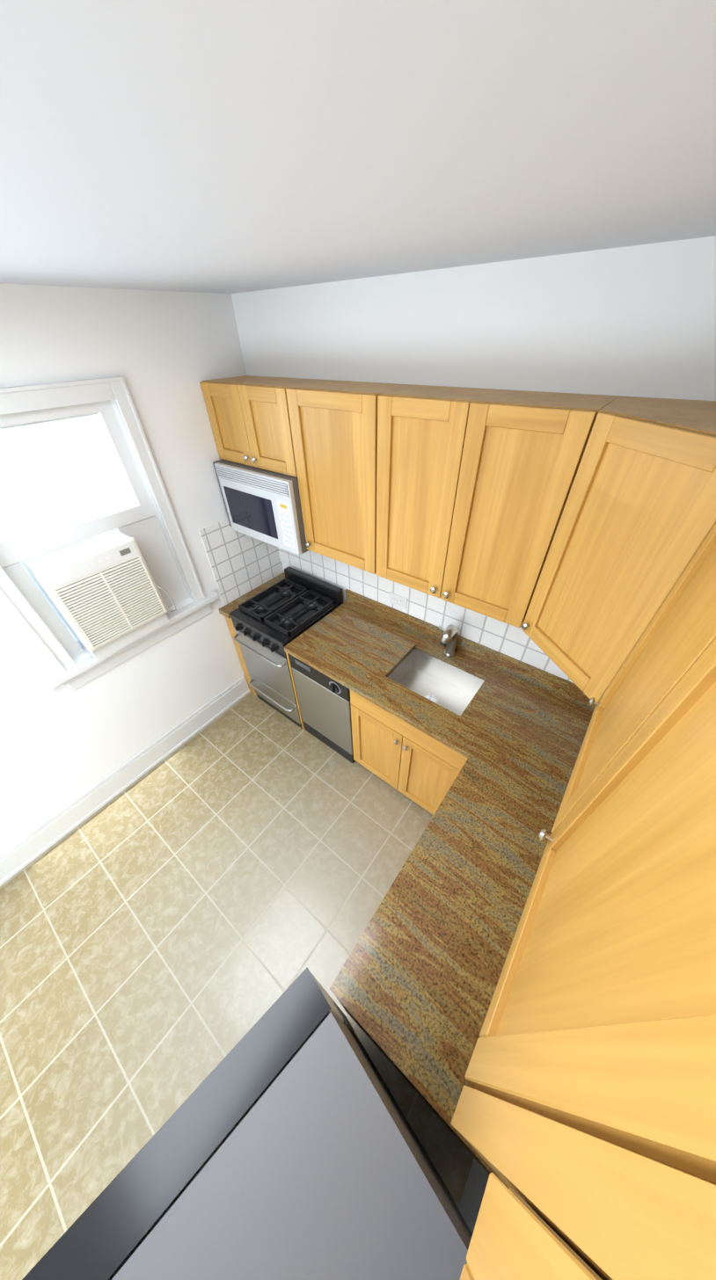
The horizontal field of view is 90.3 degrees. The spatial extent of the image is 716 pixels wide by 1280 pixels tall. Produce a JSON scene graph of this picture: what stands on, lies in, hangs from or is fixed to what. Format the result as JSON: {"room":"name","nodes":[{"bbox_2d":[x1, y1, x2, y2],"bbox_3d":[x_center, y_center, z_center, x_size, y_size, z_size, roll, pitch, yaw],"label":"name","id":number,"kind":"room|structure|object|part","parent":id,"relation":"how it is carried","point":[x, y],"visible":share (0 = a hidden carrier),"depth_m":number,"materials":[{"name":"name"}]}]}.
{"room":"kitchen","nodes":[
{"label":"kitchen","id":0,"kind":"room"},
{"bbox_2d":[0,283,281,854],"bbox_3d":[-1.908,0.144,1.637,0.208,2.585,4.290,26,48,28],"label":"wall","id":1,"kind":"structure","parent":0,"point":[56,744],"depth_m":1.95,"materials":[{"name":"white paint"}]},
{"bbox_3d":[-1.446,-0.544,1.878,0.130,1.141,0.749,26,48,28],"label":"window sash frame","id":2,"kind":"part","parent":1,"relation":"part of","materials":[{"name":"white"}]},
{"bbox_2d":[0,376,204,672],"bbox_3d":[-1.424,-0.556,1.844,0.228,1.242,0.885,26,48,28],"label":"window","id":3,"kind":"structure","parent":1,"relation":"in","point":[39,396],"depth_m":1.73,"materials":[{"name":"white"}]},
{"bbox_2d":[0,676,250,886],"bbox_3d":[-1.980,1.253,2.187,0.030,0.195,3.268,26,48,28],"label":"baseboard","id":4,"kind":"structure","parent":1,"relation":"attached to","point":[27,849],"depth_m":2.42,"materials":[{"name":"white"}]},
{"bbox_2d":[43,591,218,690],"bbox_3d":[-1.397,-0.042,2.278,0.255,0.136,1.060,26,48,28],"label":"window sill","id":5,"kind":"structure","parent":1,"relation":"attached to","point":[84,671],"depth_m":2.18,"materials":[{"name":"white"}]},
{"bbox_2d":[5,517,176,661],"bbox_3d":[-1.457,-0.307,2.035,0.507,0.573,0.517,26,48,28],"label":"air conditioner","id":6,"kind":"object","parent":5,"relation":"on","point":[100,592],"visible":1,"depth_m":1.84,"materials":[{"name":"white plastic"}]},
{"bbox_2d":[0,690,472,1279],"bbox_3d":[-0.770,1.700,1.852,3.007,0.100,4.290,26,48,28],"label":"floor","id":7,"kind":"structure","parent":0,"point":[176,923],"depth_m":1.90,"materials":[{"name":"tile"}]},
{"bbox_2d":[21,967,472,1279],"bbox_3d":[-0.131,1.470,0.839,0.660,1.545,0.597,-31,49,-29],"label":"refrigerator","id":8,"kind":"object","parent":7,"relation":"on","point":[283,1143],"visible":1,"depth_m":0.49,"materials":[{"name":"grey metal"}]},
{"bbox_2d":[229,566,342,728],"bbox_3d":[-0.518,0.084,2.834,0.558,1.030,0.660,26,48,28],"label":"stove","id":9,"kind":"object","parent":7,"relation":"on","point":[271,622],"visible":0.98,"depth_m":2.58,"materials":[{"name":"grey metal"}]},
{"bbox_2d":[288,654,355,763],"bbox_3d":[-0.075,0.352,2.636,0.500,0.864,0.610,26,48,28],"label":"dishwasher","id":10,"kind":"object","parent":7,"relation":"on","point":[323,701],"visible":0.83,"depth_m":2.42,"materials":[{"name":"grey metal"}]},
{"bbox_2d":[335,749,489,1174],"bbox_3d":[0.477,1.260,1.559,0.702,0.882,1.038,26,48,28],"label":"base cabinet","id":11,"kind":"object","parent":7,"relation":"on","point":[441,785],"depth_m":1.86,"materials":[{"name":"brown wood"}]},
{"bbox_2d":[283,589,596,793],"bbox_3d":[0.470,0.293,2.021,1.907,0.306,0.673,26,48,28],"label":"countertop","id":12,"kind":"structure","parent":11,"relation":"on","point":[537,720],"depth_m":2.01,"materials":[{"name":"stone"}]},
{"bbox_2d":[437,624,458,657],"bbox_3d":[0.498,0.007,2.079,0.133,0.244,0.182,26,48,28],"label":"faucet","id":13,"kind":"object","parent":12,"relation":"on","point":[448,638],"visible":1,"depth_m":2.00,"materials":[{"name":"silver metal"}]},
{"bbox_2d":[329,737,564,1180],"bbox_3d":[0.450,0.901,1.195,0.676,0.136,0.960,26,48,28],"label":"countertop","id":14,"kind":"structure","parent":11,"relation":"on","point":[413,985],"depth_m":1.19,"materials":[{"name":"stone"}]},
{"bbox_2d":[218,572,284,618],"bbox_3d":[-0.772,-0.358,2.763,0.113,0.036,0.644,26,48,28],"label":"countertop","id":15,"kind":"structure","parent":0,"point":[226,609],"depth_m":2.71,"materials":[{"name":"stone"}]},
{"bbox_2d":[0,0,715,293],"bbox_3d":[-0.838,-0.323,0.087,3.007,0.100,4.290,26,48,28],"label":"ceiling","id":16,"kind":"structure","parent":0,"point":[220,146],"depth_m":0.39,"materials":[{"name":"white paint"}]},
{"bbox_2d":[228,235,715,682],"bbox_3d":[0.448,-0.395,2.163,2.580,2.585,0.208,26,48,28],"label":"wall","id":17,"kind":"structure","parent":0,"point":[633,320],"depth_m":1.30,"materials":[{"name":"white paint"}]},
{"bbox_2d":[199,375,273,468],"bbox_3d":[-0.598,-1.255,2.043,0.393,0.386,0.318,26,48,28],"label":"upper cabinet","id":18,"kind":"object","parent":17,"relation":"attached to","point":[226,402],"depth_m":1.94,"materials":[{"name":"brown wood"}]},
{"bbox_2d":[212,458,308,555],"bbox_3d":[-0.496,-0.875,2.220,0.666,0.419,0.390,26,48,28],"label":"over-the-range microwave","id":19,"kind":"object","parent":18,"relation":"attached to","point":[264,505],"visible":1,"depth_m":2.05,"materials":[{"name":"grey plastic"}]},
{"bbox_2d":[245,377,305,479],"bbox_3d":[-0.388,-1.152,1.916,0.410,0.386,0.318,26,48,28],"label":"upper cabinet","id":20,"kind":"object","parent":17,"relation":"attached to","point":[267,405],"depth_m":1.79,"materials":[{"name":"brown wood"}]},
{"bbox_2d":[283,378,424,578],"bbox_3d":[0.007,-0.807,1.813,0.574,0.790,0.318,26,48,28],"label":"upper cabinet","id":21,"kind":"object","parent":17,"relation":"attached to","point":[341,431],"depth_m":1.65,"materials":[{"name":"brown wood"}]},
{"bbox_2d":[389,591,407,609],"bbox_3d":[0.259,-0.256,2.303,0.130,0.080,0.007,26,48,28],"label":"electrical outlet","id":22,"kind":"object","parent":17,"relation":"attached to","point":[396,600],"visible":1,"depth_m":2.30,"materials":[{"name":"white plastic"}]},
{"bbox_2d":[385,385,512,591],"bbox_3d":[0.326,-0.649,1.620,0.517,0.790,0.318,26,48,28],"label":"upper cabinet","id":23,"kind":"object","parent":17,"relation":"attached to","point":[416,409],"depth_m":1.46,"materials":[{"name":"brown wood"}]},
{"bbox_2d":[421,390,642,613],"bbox_3d":[0.614,-0.493,1.429,0.510,0.790,0.354,26,48,28],"label":"upper cabinet","id":24,"kind":"object","parent":17,"relation":"attached to","point":[478,440],"depth_m":1.32,"materials":[{"name":"brown wood"}]},
{"bbox_2d":[480,397,715,691],"bbox_3d":[0.914,-0.225,1.110,0.740,0.790,0.640,26,48,28],"label":"upper cabinet","id":25,"kind":"object","parent":17,"relation":"attached to","point":[572,535],"depth_m":1.09,"materials":[{"name":"brown wood"}]},
{"bbox_2d":[458,1157,488,1234],"bbox_3d":[0.300,1.233,0.302,0.208,2.585,4.290,26,48,28],"label":"wall","id":26,"kind":"structure","parent":0,"point":[474,1189],"depth_m":1.24,"materials":[{"name":"white paint"}]},
{"bbox_2d":[459,1184,568,1279],"bbox_3d":[0.137,0.540,0.019,0.330,0.469,0.405,26,48,28],"label":"upper cabinet","id":27,"kind":"object","parent":26,"relation":"attached to","point":[499,1248],"depth_m":0.29,"materials":[{"name":"brown wood"}]},
{"bbox_2d":[450,642,715,1279],"bbox_3d":[0.456,0.389,0.424,0.330,0.790,0.616,26,48,28],"label":"upper cabinet","id":28,"kind":"object","parent":26,"relation":"attached to","point":[591,1071],"depth_m":0.32,"materials":[{"name":"brown wood"}]},
{"bbox_2d":[538,463,715,843],"bbox_3d":[0.740,0.119,0.723,0.378,0.790,0.628,26,48,28],"label":"upper cabinet","id":29,"kind":"object","parent":26,"relation":"attached to","point":[669,627],"depth_m":0.83,"materials":[{"name":"brown wood"}]},
{"label":"outside","id":30,"kind":"structure","parent":0,"visible":0},
{"bbox_2d":[0,414,134,640],"bbox_3d":[-1.744,-0.765,1.991,0.020,3.341,2.349,26,48,28],"label":"sky","id":31,"kind":"structure","parent":30,"point":[54,475],"depth_m":1.97,"materials":[{"name":"white"}]}
]}

